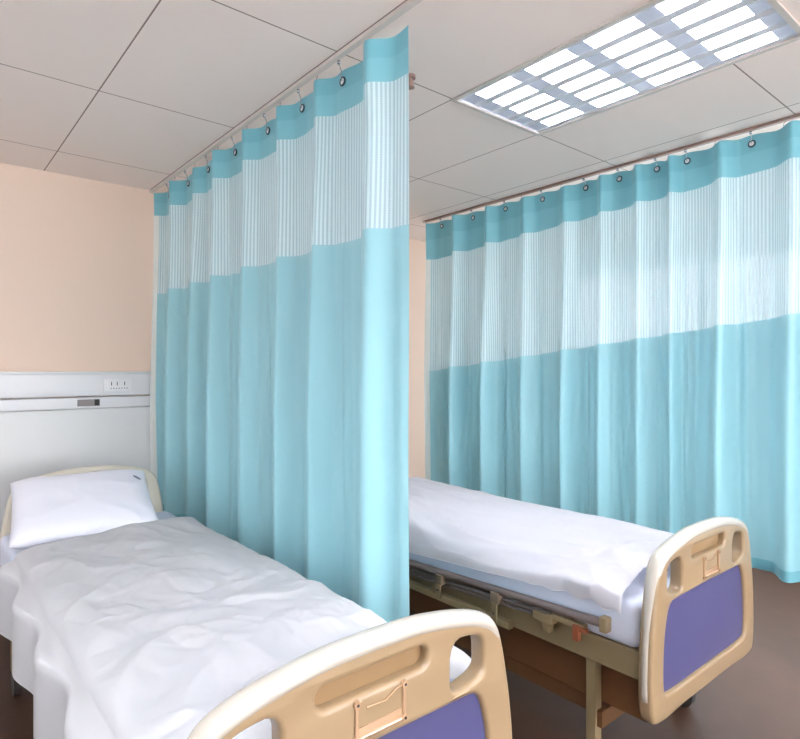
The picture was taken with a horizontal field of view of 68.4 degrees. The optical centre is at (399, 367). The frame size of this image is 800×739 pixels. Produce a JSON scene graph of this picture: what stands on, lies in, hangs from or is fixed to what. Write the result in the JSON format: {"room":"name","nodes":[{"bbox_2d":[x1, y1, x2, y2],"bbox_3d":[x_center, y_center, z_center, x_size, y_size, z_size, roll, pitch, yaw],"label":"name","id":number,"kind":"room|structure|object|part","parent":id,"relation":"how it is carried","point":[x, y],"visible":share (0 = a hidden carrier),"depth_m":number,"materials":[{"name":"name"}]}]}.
{"room":"hospital room","nodes":[
{"label":"hospital room","id":0,"kind":"room"},
{"bbox_2d":[0,163,425,477],"bbox_3d":[-1.415,0.150,4.275,7.300,2.700,0.100,0,0,-40],"label":"wall","id":1,"kind":"structure","parent":0,"point":[77,253],"depth_m":3.71,"materials":[{"name":"beige paint"}]},
{"bbox_2d":[0,371,150,535],"bbox_3d":[-2.181,0.711,3.516,2.350,1.378,0.085,0,0,-40],"label":"wall panel","id":2,"kind":"object","parent":1,"relation":"attached to","point":[39,436],"visible":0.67,"depth_m":3.62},
{"bbox_3d":[-2.189,0.218,3.525,2.350,0.073,0.062,0,0,-40],"label":"equipment rail","id":3,"kind":"part","parent":2,"relation":"part of","materials":[{"name":"white laminate"}]},
{"bbox_2d":[0,374,150,397],"bbox_3d":[-2.185,0.106,3.520,2.350,0.137,0.075,0,0,-40],"label":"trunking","id":4,"kind":"object","parent":2,"relation":"attached to","point":[11,385],"depth_m":3.63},
{"bbox_2d":[0,0,799,241],"bbox_3d":[1.223,-1.260,1.110,7.300,0.120,8.340,0,0,-40],"label":"ceiling","id":5,"kind":"structure","parent":0,"point":[120,92],"depth_m":2.50,"materials":[{"name":"tile"}]},
{"bbox_2d":[150,0,422,193],"bbox_3d":[-0.671,-1.189,2.773,0.032,0.021,3.140,0,0,-40],"label":"rail","id":6,"kind":"object","parent":5,"relation":"attached to","point":[406,6],"visible":0.91,"depth_m":2.43,"materials":[{"name":"beige"}]},
{"bbox_2d":[150,26,408,621],"bbox_3d":[-0.794,-0.121,2.911,0.130,2.126,2.481,0,0,-40],"label":"privacy curtain","id":7,"kind":"object","parent":6,"relation":"hanging from","point":[279,380],"visible":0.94,"depth_m":2.54,"materials":[{"name":"teal fabric"}]},
{"bbox_3d":[-0.795,0.228,2.911,0.120,1.425,2.480,0,0,-40],"label":"cloth panel","id":8,"kind":"part","parent":7,"relation":"part of","materials":[{"name":"teal fabric"}]},
{"bbox_3d":[-0.792,-0.740,2.913,0.091,0.510,2.480,0,0,-40],"label":"net panel","id":9,"kind":"part","parent":7,"relation":"part of","materials":[{"name":"fabric"}]},
{"bbox_2d":[409,73,415,89],"bbox_3d":[0.042,-1.175,2.417,0.044,0.050,0.044,0,0,-40],"label":"sprinkler head","id":10,"kind":"object","parent":5,"relation":"attached to","point":[412,76],"visible":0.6,"depth_m":2.41},
{"bbox_2d":[423,113,799,223],"bbox_3d":[1.470,-1.189,3.282,0.032,0.021,3.980,0,0,-40],"label":"rail","id":11,"kind":"object","parent":5,"relation":"attached to","point":[796,116],"visible":1,"depth_m":3.40,"materials":[{"name":"brown"}]},
{"bbox_2d":[424,120,799,582],"bbox_3d":[1.211,-0.096,3.561,0.157,2.196,3.081,0,0,-41],"label":"privacy curtain","id":12,"kind":"object","parent":11,"relation":"hanging from","point":[620,345],"visible":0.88,"depth_m":3.37,"materials":[{"name":"teal fabric"}]},
{"bbox_3d":[1.202,-0.492,3.553,0.148,1.035,3.080,0,0,-40],"label":"net panel","id":13,"kind":"part","parent":12,"relation":"part of","materials":[{"name":"fabric"}]},
{"bbox_3d":[1.200,0.344,3.551,0.160,1.311,3.080,0,0,-40],"label":"cloth panel","id":14,"kind":"part","parent":12,"relation":"part of","materials":[{"name":"teal fabric"}]},
{"bbox_2d":[451,0,799,135],"bbox_3d":[0.848,-1.256,2.373,0.628,0.128,1.188,0,0,-40],"label":"ceiling light","id":15,"kind":"object","parent":5,"relation":"attached to","point":[654,46],"visible":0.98,"depth_m":2.30,"materials":[{"name":"white plastic"}]},
{"bbox_2d":[0,568,799,738],"bbox_3d":[1.223,1.550,1.110,7.300,0.100,8.340,0,0,-40],"label":"floor","id":16,"kind":"structure","parent":0,"point":[757,696],"depth_m":2.66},
{"bbox_2d":[0,465,511,738],"bbox_3d":[-0.854,1.011,2.163,0.885,0.976,2.541,0,0,-40],"label":"hospital bed","id":17,"kind":"object","parent":16,"relation":"on","point":[389,680],"visible":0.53,"depth_m":1.23,"materials":[{"name":"beige plastic"}]},
{"bbox_3d":[-1.765,1.220,2.708,0.040,0.340,0.040,0,0,-40],"label":"leg","id":18,"kind":"part","parent":17,"relation":"part of","materials":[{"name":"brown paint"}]},
{"bbox_3d":[-1.649,0.857,3.116,0.786,0.655,0.050,0,0,-40],"label":"headboard","id":19,"kind":"part","parent":17,"relation":"part of","materials":[{"name":"beige plastic"}]},
{"bbox_2d":[0,511,453,681],"bbox_3d":[-0.856,0.882,2.164,0.790,0.164,2.380,0,0,-40],"label":"mattress","id":20,"kind":"object","parent":17,"relation":"on","point":[7,554],"visible":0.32,"depth_m":2.72,"materials":[{"name":"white fabric"}]},
{"bbox_2d":[9,469,157,548],"bbox_3d":[-1.500,0.651,2.805,0.600,0.255,0.460,0,0,-33],"label":"pillow","id":21,"kind":"object","parent":20,"relation":"on","point":[45,509],"visible":0.9,"depth_m":2.71,"materials":[{"name":"white fabric"}]},
{"bbox_2d":[0,517,470,738],"bbox_3d":[-0.728,0.892,2.005,0.920,0.387,1.953,0,0,-40],"label":"duvet","id":22,"kind":"object","parent":20,"relation":"on","point":[133,630],"visible":0.87,"depth_m":1.70,"materials":[{"name":"white fabric"}]},
{"bbox_3d":[-0.063,0.866,1.213,0.874,0.637,0.050,0,0,-40],"label":"footboard","id":23,"kind":"part","parent":17,"relation":"part of","materials":[{"name":"beige plastic"}]},
{"bbox_3d":[-0.064,0.929,1.214,0.703,0.347,0.026,0,0,-40],"label":"insert panel","id":24,"kind":"part","parent":17,"relation":"part of","materials":[{"name":"blue"}]},
{"bbox_2d":[409,516,753,738],"bbox_3d":[0.332,1.011,3.153,0.920,0.976,2.558,0,0,-40],"label":"hospital bed","id":25,"kind":"object","parent":16,"relation":"on","point":[692,629],"visible":0.62,"depth_m":2.20,"materials":[{"name":"beige plastic"}]},
{"bbox_3d":[0.115,0.942,2.784,0.032,0.125,1.872,0,0,-40],"label":"rail","id":26,"kind":"part","parent":25,"relation":"part of","materials":[{"name":"grey"}]},
{"bbox_3d":[0.344,1.012,3.165,0.780,0.095,2.418,0,0,-40],"label":"frame","id":27,"kind":"part","parent":25,"relation":"part of","materials":[{"name":"brown paint"}]},
{"bbox_3d":[0.102,1.145,2.957,0.014,0.170,2.368,0,0,-40],"label":"underside panel","id":28,"kind":"part","parent":25,"relation":"part of","materials":[{"name":"brown paint"}]},
{"bbox_2d":[409,552,669,646],"bbox_3d":[0.344,0.882,3.164,0.790,0.164,2.380,0,0,-40],"label":"mattress","id":29,"kind":"object","parent":25,"relation":"on","point":[625,627],"visible":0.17,"depth_m":2.18,"materials":[{"name":"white fabric"}]},
{"bbox_2d":[408,476,673,614],"bbox_3d":[0.450,0.839,3.017,0.867,0.308,1.944,0,0,-40],"label":"duvet","id":30,"kind":"object","parent":29,"relation":"on","point":[596,558],"visible":0.71,"depth_m":2.59,"materials":[{"name":"white fabric"}]},
{"bbox_3d":[0.650,0.957,2.120,0.024,0.057,0.055,0,0,-40],"label":"release lever","id":31,"kind":"part","parent":25,"relation":"part of","materials":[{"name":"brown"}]},
{"bbox_3d":[0.714,1.220,2.173,0.040,0.340,0.040,0,0,-40],"label":"leg","id":32,"kind":"part","parent":25,"relation":"part of","materials":[{"name":"brown paint"}]},
{"bbox_3d":[1.137,0.883,2.213,0.874,0.602,0.050,0,0,-40],"label":"footboard","id":33,"kind":"part","parent":25,"relation":"part of","materials":[{"name":"beige plastic"}]},
{"bbox_3d":[1.136,0.948,2.214,0.703,0.317,0.026,0,0,-40],"label":"insert panel","id":34,"kind":"part","parent":25,"relation":"part of","materials":[{"name":"blue"}]}
]}

